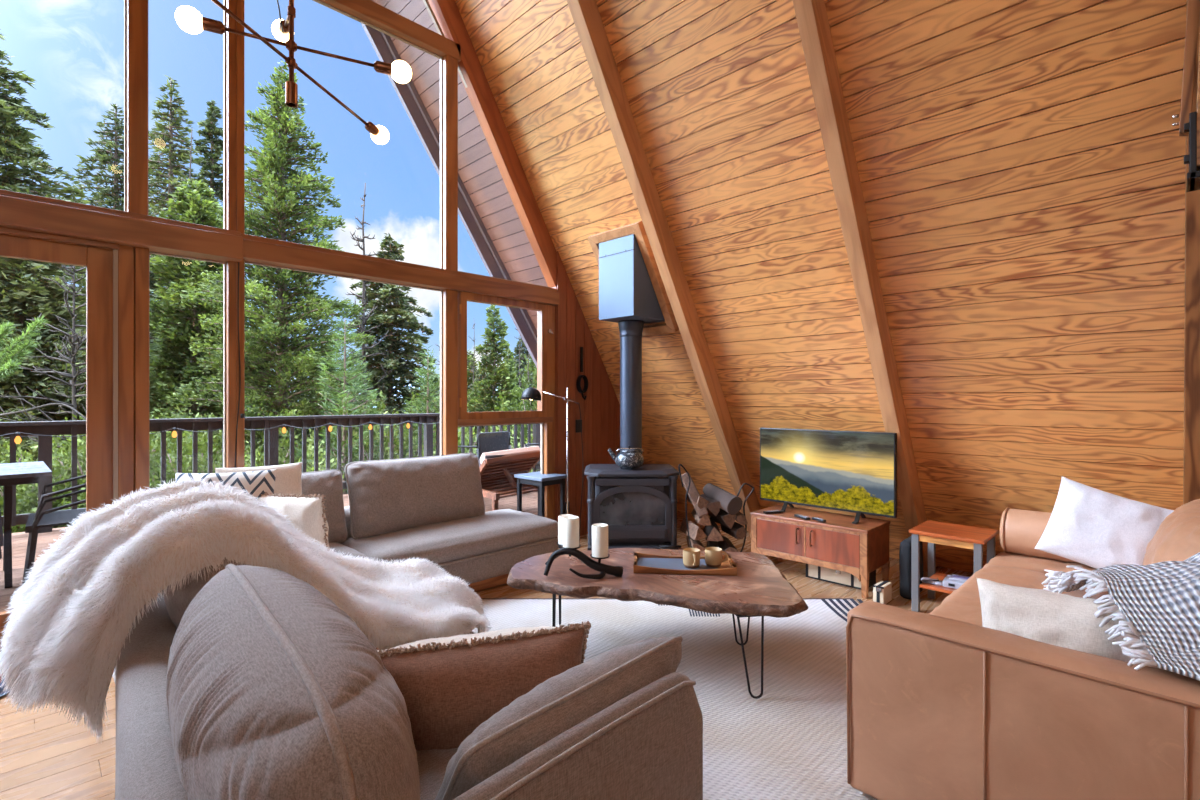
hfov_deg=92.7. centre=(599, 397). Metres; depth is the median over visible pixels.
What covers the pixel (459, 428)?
bush
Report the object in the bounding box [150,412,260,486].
bush
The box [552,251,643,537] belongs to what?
wall
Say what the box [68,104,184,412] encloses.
fir tree
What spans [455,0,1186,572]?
wall
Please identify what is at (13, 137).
fir tree
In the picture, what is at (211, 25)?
socket
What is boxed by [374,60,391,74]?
socket
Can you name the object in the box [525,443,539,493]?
sling chair
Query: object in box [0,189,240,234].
trim
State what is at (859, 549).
media cabinet
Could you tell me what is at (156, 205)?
fir tree
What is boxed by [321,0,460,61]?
trim
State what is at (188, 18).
chandelier
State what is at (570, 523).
candle
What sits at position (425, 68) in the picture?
roof overhang
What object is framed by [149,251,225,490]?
window
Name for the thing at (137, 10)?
trim
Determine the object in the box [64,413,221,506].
bush
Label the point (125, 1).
window
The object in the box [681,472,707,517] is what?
log
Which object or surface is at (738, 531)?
log
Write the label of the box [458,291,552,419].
window
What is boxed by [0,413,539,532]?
deck railing
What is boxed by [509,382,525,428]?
cedar tree
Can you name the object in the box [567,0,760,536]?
wooden beam
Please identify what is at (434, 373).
cedar tree
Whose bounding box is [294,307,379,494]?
young pine
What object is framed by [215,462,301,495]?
throw pillow
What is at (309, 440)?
bush
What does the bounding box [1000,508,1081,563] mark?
bolster
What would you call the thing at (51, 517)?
patio chair
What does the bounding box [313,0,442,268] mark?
window
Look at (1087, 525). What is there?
throw pillow
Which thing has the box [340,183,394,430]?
bare tree
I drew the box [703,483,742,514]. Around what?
log
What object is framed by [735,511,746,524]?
log
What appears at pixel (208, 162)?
fir tree
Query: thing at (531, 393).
floor lamp
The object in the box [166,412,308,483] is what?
bush
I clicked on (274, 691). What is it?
cushion
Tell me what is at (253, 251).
trim
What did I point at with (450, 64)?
trim
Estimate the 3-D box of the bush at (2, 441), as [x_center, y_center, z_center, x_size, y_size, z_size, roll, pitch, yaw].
[-8.915,1.263,7.986,3.215,2.047,2.794,0,0,3]
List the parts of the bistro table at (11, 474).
leg, leg, frame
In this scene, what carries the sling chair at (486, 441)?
on the deck
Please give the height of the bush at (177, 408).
2.506 m
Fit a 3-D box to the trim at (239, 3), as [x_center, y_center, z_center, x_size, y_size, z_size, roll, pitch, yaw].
[-2.349,-1.900,3.734,0.045,6.600,0.032,0,0,-45]
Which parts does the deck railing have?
post, apron rail, rail, rail, post, post, post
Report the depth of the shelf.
3.71 m
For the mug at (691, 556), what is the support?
on the serving tray at (643, 562)
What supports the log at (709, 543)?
in the rack
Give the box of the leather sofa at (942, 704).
[846,551,1199,799]
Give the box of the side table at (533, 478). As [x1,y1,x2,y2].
[514,471,566,516]
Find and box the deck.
[0,487,537,611]
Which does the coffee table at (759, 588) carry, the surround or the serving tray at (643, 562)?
the serving tray at (643, 562)
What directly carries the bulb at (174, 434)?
attached to the string lights at (17, 439)
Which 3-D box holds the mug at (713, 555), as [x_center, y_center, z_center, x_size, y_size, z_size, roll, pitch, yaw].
[0.640,0.885,3.186,0.114,0.093,0.094,0,0,-30]
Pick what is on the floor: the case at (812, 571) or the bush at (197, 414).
the case at (812, 571)
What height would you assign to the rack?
0.898 m
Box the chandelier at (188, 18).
[175,0,411,144]
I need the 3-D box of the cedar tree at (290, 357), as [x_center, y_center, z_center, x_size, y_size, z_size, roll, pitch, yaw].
[-5.848,-1.763,10.536,3.596,8.895,3.888,0,0,24]
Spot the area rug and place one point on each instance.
(789, 742)
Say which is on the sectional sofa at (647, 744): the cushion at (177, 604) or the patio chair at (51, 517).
the cushion at (177, 604)
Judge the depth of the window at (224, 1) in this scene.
3.72 m
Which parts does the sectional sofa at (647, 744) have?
backrest, chaise backrest, arm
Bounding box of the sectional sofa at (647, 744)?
[112,506,702,799]
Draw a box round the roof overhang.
[372,0,547,329]
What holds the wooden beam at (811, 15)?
attached to the wall at (1021, 167)
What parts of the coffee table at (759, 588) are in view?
leg, leg, leg, leg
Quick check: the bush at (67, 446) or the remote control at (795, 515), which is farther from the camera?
the bush at (67, 446)
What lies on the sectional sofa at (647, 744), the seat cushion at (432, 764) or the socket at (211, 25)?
the seat cushion at (432, 764)
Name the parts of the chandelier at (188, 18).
bulb, arm, arm, bulb, arm, stem, arm, arm, bulb, bulb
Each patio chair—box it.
[0,510,3,558]
[22,475,85,587]
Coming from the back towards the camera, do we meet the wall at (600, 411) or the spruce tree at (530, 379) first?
the spruce tree at (530, 379)
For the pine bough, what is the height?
1.038 m
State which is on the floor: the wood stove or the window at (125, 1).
the wood stove
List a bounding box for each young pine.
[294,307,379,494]
[395,344,439,457]
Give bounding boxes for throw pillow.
[176,469,276,498]
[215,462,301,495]
[257,492,329,551]
[376,621,590,749]
[976,578,1167,670]
[1034,476,1173,568]
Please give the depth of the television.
4.43 m
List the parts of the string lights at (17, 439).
cord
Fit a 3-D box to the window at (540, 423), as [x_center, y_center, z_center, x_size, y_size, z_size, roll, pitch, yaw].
[-0.910,0.757,5.258,0.978,1.045,0.030,0,0,-45]
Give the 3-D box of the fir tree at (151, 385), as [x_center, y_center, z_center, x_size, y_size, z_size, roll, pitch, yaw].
[-10.586,0.832,13.017,2.964,4.594,2.752,0,0,-43]
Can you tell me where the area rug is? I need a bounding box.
[472,598,877,799]
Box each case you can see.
[806,564,875,589]
[873,580,891,603]
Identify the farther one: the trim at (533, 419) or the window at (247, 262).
the trim at (533, 419)
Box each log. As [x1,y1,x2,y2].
[680,517,706,539]
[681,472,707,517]
[686,535,704,550]
[687,495,708,508]
[691,508,710,524]
[700,494,719,515]
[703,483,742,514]
[703,517,722,540]
[706,541,717,546]
[707,508,735,528]
[718,535,737,551]
[720,522,745,538]
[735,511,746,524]
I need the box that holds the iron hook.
[576,347,587,399]
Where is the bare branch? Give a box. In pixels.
[0,403,85,419]
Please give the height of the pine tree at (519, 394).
2.788 m
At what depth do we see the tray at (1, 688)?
2.73 m
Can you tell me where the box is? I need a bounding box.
[599,234,664,323]
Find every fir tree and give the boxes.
[0,29,170,441]
[0,257,85,502]
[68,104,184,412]
[148,75,213,406]
[150,367,174,413]
[193,100,244,324]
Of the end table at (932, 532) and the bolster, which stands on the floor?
the end table at (932, 532)
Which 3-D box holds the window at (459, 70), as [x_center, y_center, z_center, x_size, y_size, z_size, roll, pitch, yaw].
[-0.841,-2.013,5.327,1.214,1.916,0.030,0,0,-45]
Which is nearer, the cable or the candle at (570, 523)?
the candle at (570, 523)
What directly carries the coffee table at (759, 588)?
on the area rug
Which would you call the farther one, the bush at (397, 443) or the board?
the bush at (397, 443)
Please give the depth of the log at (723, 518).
4.72 m
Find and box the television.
[760,427,896,523]
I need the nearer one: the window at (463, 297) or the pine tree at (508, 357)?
the window at (463, 297)
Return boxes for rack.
[678,464,753,551]
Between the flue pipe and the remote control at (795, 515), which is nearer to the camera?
the remote control at (795, 515)
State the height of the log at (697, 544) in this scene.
0.122 m
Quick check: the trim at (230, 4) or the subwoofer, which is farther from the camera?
the subwoofer
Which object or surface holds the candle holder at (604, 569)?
on the coffee table at (759, 588)
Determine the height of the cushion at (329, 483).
0.491 m
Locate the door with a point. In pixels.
(101, 264)
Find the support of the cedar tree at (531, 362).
on the ground
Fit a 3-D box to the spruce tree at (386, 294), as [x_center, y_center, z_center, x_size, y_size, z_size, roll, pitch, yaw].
[-5.177,-0.486,14.203,3.014,7.088,3.289,0,0,13]
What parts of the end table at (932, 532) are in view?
leg, leg, leg, leg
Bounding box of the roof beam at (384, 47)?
[361,0,536,366]
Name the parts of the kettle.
spout, lid, handle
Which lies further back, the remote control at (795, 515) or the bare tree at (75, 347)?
the bare tree at (75, 347)
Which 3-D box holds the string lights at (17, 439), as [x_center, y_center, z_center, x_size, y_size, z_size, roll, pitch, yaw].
[-4.139,0.346,5.862,8.644,0.103,0.042,0,0,-45]
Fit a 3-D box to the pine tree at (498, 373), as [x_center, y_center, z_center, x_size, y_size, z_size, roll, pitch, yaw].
[-2.774,0.171,14.931,1.706,5.578,1.642,0,0,-24]
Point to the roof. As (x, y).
(461, 82)
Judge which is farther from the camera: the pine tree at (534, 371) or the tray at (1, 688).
the pine tree at (534, 371)
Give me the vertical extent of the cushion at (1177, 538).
0.504 m
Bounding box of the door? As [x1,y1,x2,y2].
[0,234,117,626]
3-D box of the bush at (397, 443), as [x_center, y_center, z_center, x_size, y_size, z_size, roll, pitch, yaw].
[-2.914,1.363,8.823,2.631,1.577,2.286,0,0,-3]
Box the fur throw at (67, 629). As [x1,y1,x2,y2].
[0,476,491,739]
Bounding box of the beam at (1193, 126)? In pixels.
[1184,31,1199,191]
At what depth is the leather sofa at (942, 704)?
1.70 m
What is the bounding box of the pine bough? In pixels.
[0,314,49,381]
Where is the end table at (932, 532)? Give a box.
[909,520,998,611]
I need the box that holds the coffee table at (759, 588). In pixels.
[507,548,807,698]
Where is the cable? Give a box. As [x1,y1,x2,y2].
[235,262,244,467]
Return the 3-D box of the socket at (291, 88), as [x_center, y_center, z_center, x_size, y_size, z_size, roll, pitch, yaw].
[-1.133,-1.116,2.100,0.041,0.081,0.041,0,0,-45]
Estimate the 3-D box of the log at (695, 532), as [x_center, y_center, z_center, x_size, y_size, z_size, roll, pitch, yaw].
[0.792,1.106,4.857,0.118,0.117,0.344,0,0,-13]
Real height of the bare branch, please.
0.551 m
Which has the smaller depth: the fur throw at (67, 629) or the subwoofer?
the fur throw at (67, 629)
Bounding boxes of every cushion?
[162,557,245,627]
[166,563,419,799]
[302,469,347,542]
[329,542,368,558]
[341,509,557,564]
[345,453,484,538]
[382,633,470,799]
[435,635,682,799]
[478,446,539,466]
[1143,499,1199,564]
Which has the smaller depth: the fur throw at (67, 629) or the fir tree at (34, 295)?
the fur throw at (67, 629)
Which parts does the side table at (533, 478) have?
leg, leg, leg, leg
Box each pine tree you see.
[465,381,479,450]
[468,305,520,453]
[490,349,518,410]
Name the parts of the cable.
cord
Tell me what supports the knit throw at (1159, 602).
on the leather sofa at (942, 704)
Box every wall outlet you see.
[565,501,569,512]
[575,420,581,432]
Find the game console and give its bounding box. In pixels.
[943,574,969,588]
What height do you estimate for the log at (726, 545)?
0.122 m
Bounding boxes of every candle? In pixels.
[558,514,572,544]
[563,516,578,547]
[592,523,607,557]
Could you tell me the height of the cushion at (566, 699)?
0.342 m
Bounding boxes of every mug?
[683,548,699,568]
[705,547,727,567]
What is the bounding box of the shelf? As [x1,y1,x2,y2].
[920,572,956,593]
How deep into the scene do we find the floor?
2.37 m
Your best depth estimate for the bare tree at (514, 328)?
17.48 m
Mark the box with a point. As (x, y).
(626, 290)
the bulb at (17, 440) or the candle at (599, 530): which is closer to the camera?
the candle at (599, 530)
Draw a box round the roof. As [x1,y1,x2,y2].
[431,82,540,281]
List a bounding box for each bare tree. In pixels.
[0,264,85,447]
[188,128,192,408]
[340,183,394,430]
[465,324,480,427]
[514,328,527,386]
[522,354,530,388]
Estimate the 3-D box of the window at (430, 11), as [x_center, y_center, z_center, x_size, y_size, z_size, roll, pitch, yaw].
[-1.846,-4.102,4.328,1.532,2.209,0.030,0,0,-45]
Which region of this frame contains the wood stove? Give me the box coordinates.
[584,464,680,549]
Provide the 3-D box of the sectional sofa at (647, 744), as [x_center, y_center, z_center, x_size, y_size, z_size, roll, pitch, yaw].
[-0.688,1.076,2.903,2.984,0.620,3.401,0,0,-45]
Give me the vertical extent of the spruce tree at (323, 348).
5.316 m
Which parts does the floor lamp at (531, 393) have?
lamp shade, arm, cord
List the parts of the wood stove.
plate, header panel, door, glass, ash door, lever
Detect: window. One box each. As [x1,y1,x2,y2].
[124,0,126,211]
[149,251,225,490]
[223,0,225,228]
[244,261,442,454]
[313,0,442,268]
[423,0,444,36]
[458,65,551,287]
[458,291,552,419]
[458,422,542,473]
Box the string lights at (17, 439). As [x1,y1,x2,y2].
[0,421,439,443]
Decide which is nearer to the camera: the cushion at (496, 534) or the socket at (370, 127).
the socket at (370, 127)
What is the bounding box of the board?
[1172,0,1199,135]
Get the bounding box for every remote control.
[763,510,780,513]
[794,514,810,519]
[812,517,825,521]
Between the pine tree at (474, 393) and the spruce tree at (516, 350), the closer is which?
the pine tree at (474, 393)
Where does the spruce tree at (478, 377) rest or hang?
on the ground
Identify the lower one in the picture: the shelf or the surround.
the shelf
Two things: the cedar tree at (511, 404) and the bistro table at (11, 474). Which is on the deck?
the bistro table at (11, 474)
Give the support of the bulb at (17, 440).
attached to the string lights at (17, 439)
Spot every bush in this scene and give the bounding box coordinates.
[0,414,198,532]
[0,419,83,530]
[0,435,85,533]
[1,443,85,532]
[61,439,214,526]
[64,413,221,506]
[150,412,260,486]
[158,395,296,467]
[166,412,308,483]
[244,401,368,464]
[244,438,347,491]
[286,428,366,470]
[307,407,417,492]
[320,389,460,469]
[367,411,476,459]
[386,441,475,459]
[475,425,536,472]
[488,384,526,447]
[503,425,532,471]
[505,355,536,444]
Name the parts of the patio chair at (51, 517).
leg, leg, seat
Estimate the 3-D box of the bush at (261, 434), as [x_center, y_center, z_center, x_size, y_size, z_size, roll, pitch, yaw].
[-5.296,1.238,10.501,2.714,2.394,3.244,0,0,7]
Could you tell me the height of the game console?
0.058 m
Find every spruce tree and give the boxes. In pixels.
[298,348,349,456]
[338,232,439,455]
[465,368,496,448]
[510,337,530,387]
[525,373,536,435]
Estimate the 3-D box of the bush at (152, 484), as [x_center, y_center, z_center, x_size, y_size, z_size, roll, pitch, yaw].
[-6.283,1.327,8.149,2.298,1.654,1.922,0,0,11]
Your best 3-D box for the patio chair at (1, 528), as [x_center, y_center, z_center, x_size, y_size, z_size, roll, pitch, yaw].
[-4.877,0.866,4.264,0.594,0.671,0.578,0,0,-45]
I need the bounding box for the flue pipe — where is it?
[618,320,643,465]
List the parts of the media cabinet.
door, handle, frame, handle, door, leg, leg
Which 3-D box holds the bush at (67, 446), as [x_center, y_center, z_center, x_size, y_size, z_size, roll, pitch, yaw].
[-7.034,1.185,8.489,2.374,1.951,2.838,0,0,-22]
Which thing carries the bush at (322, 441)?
on the ground
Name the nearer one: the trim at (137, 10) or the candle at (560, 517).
the candle at (560, 517)
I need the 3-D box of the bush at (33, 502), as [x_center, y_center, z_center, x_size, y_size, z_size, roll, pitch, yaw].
[-7.836,1.294,7.746,2.433,1.714,2.035,0,0,-6]
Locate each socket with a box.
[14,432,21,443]
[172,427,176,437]
[202,16,224,34]
[278,20,288,34]
[285,81,297,107]
[365,121,378,135]
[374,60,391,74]
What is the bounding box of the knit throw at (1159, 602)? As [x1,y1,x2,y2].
[1041,552,1199,680]
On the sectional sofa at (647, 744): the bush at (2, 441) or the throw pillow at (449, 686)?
the throw pillow at (449, 686)
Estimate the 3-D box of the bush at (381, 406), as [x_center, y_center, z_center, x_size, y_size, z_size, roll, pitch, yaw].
[-3.244,1.059,9.552,2.600,2.431,3.109,0,0,21]
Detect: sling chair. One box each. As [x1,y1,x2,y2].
[458,431,510,460]
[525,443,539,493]
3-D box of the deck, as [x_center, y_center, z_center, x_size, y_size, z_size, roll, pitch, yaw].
[-2.715,1.225,5.565,14.000,0.050,2.840,0,0,-45]
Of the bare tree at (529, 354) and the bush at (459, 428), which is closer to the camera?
the bush at (459, 428)
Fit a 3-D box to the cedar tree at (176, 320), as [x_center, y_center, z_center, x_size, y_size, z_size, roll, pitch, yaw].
[-8.129,-0.789,11.488,2.504,7.238,2.534,0,0,12]
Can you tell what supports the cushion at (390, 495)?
on the sectional sofa at (647, 744)
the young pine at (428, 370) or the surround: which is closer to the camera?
the surround
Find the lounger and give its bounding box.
[478,446,539,510]
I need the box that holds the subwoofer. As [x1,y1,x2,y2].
[899,536,922,598]
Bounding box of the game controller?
[920,577,942,585]
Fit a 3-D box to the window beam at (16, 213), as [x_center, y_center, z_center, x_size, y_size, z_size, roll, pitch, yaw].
[-3.705,-0.958,2.365,3.842,0.145,0.180,0,0,-45]
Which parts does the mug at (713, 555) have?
handle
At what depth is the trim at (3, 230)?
3.10 m
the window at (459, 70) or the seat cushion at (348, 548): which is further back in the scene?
the window at (459, 70)
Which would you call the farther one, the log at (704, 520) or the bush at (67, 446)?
the bush at (67, 446)
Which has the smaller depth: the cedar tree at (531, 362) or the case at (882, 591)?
the case at (882, 591)
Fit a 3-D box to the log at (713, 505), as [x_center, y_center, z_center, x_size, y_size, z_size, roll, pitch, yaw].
[0.926,0.905,4.859,0.126,0.129,0.345,0,0,-4]
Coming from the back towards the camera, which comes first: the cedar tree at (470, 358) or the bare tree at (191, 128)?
the cedar tree at (470, 358)
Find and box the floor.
[0,518,973,799]
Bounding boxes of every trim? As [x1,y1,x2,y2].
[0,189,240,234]
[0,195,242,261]
[0,227,118,249]
[0,626,5,651]
[118,245,133,500]
[127,0,147,214]
[134,247,148,492]
[226,0,235,467]
[236,0,243,467]
[243,239,558,304]
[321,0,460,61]
[428,0,555,286]
[443,54,457,454]
[458,417,552,425]
[543,304,554,519]
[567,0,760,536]
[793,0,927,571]
[1183,0,1199,503]
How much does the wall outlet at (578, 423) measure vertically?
0.130 m
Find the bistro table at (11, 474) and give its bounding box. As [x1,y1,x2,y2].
[0,461,51,587]
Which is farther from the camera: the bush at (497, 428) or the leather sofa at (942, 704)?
the bush at (497, 428)
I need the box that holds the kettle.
[608,446,643,469]
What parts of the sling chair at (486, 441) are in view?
frame, backrest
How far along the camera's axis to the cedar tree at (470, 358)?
23.83 m
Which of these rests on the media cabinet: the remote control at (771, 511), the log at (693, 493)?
the remote control at (771, 511)
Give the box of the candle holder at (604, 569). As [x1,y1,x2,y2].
[544,542,622,578]
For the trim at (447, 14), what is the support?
attached to the wall at (600, 411)
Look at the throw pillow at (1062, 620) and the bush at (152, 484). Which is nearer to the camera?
the throw pillow at (1062, 620)
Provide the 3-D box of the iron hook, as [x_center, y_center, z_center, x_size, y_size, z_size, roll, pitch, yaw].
[-0.175,-0.248,5.803,0.128,0.542,0.109,0,0,-45]
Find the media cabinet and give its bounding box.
[750,505,889,598]
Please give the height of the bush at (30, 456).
1.628 m
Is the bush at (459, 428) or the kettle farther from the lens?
the bush at (459, 428)
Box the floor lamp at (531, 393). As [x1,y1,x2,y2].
[521,387,582,548]
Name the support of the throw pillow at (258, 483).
on the sectional sofa at (647, 744)
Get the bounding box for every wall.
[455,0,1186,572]
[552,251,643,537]
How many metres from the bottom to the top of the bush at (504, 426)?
1.738 m
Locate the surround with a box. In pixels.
[588,221,678,335]
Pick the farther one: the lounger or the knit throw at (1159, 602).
the lounger
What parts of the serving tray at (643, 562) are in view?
handle, handle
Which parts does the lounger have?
leg, frame, seat frame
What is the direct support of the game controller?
on the end table at (932, 532)
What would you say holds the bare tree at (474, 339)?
on the ground
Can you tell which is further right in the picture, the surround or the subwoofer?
the subwoofer
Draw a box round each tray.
[0,676,9,696]
[633,552,736,575]
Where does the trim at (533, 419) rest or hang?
attached to the wall at (600, 411)
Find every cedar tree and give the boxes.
[150,59,386,468]
[150,178,261,462]
[425,370,439,404]
[459,350,480,445]
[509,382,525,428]
[521,356,536,389]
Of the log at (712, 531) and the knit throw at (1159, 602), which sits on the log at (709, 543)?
the log at (712, 531)
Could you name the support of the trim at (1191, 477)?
attached to the wall at (1021, 167)
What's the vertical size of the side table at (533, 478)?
0.460 m
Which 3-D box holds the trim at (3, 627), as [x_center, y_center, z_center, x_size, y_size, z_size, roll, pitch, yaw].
[-3.874,1.298,2.307,2.960,0.205,0.145,0,0,-45]

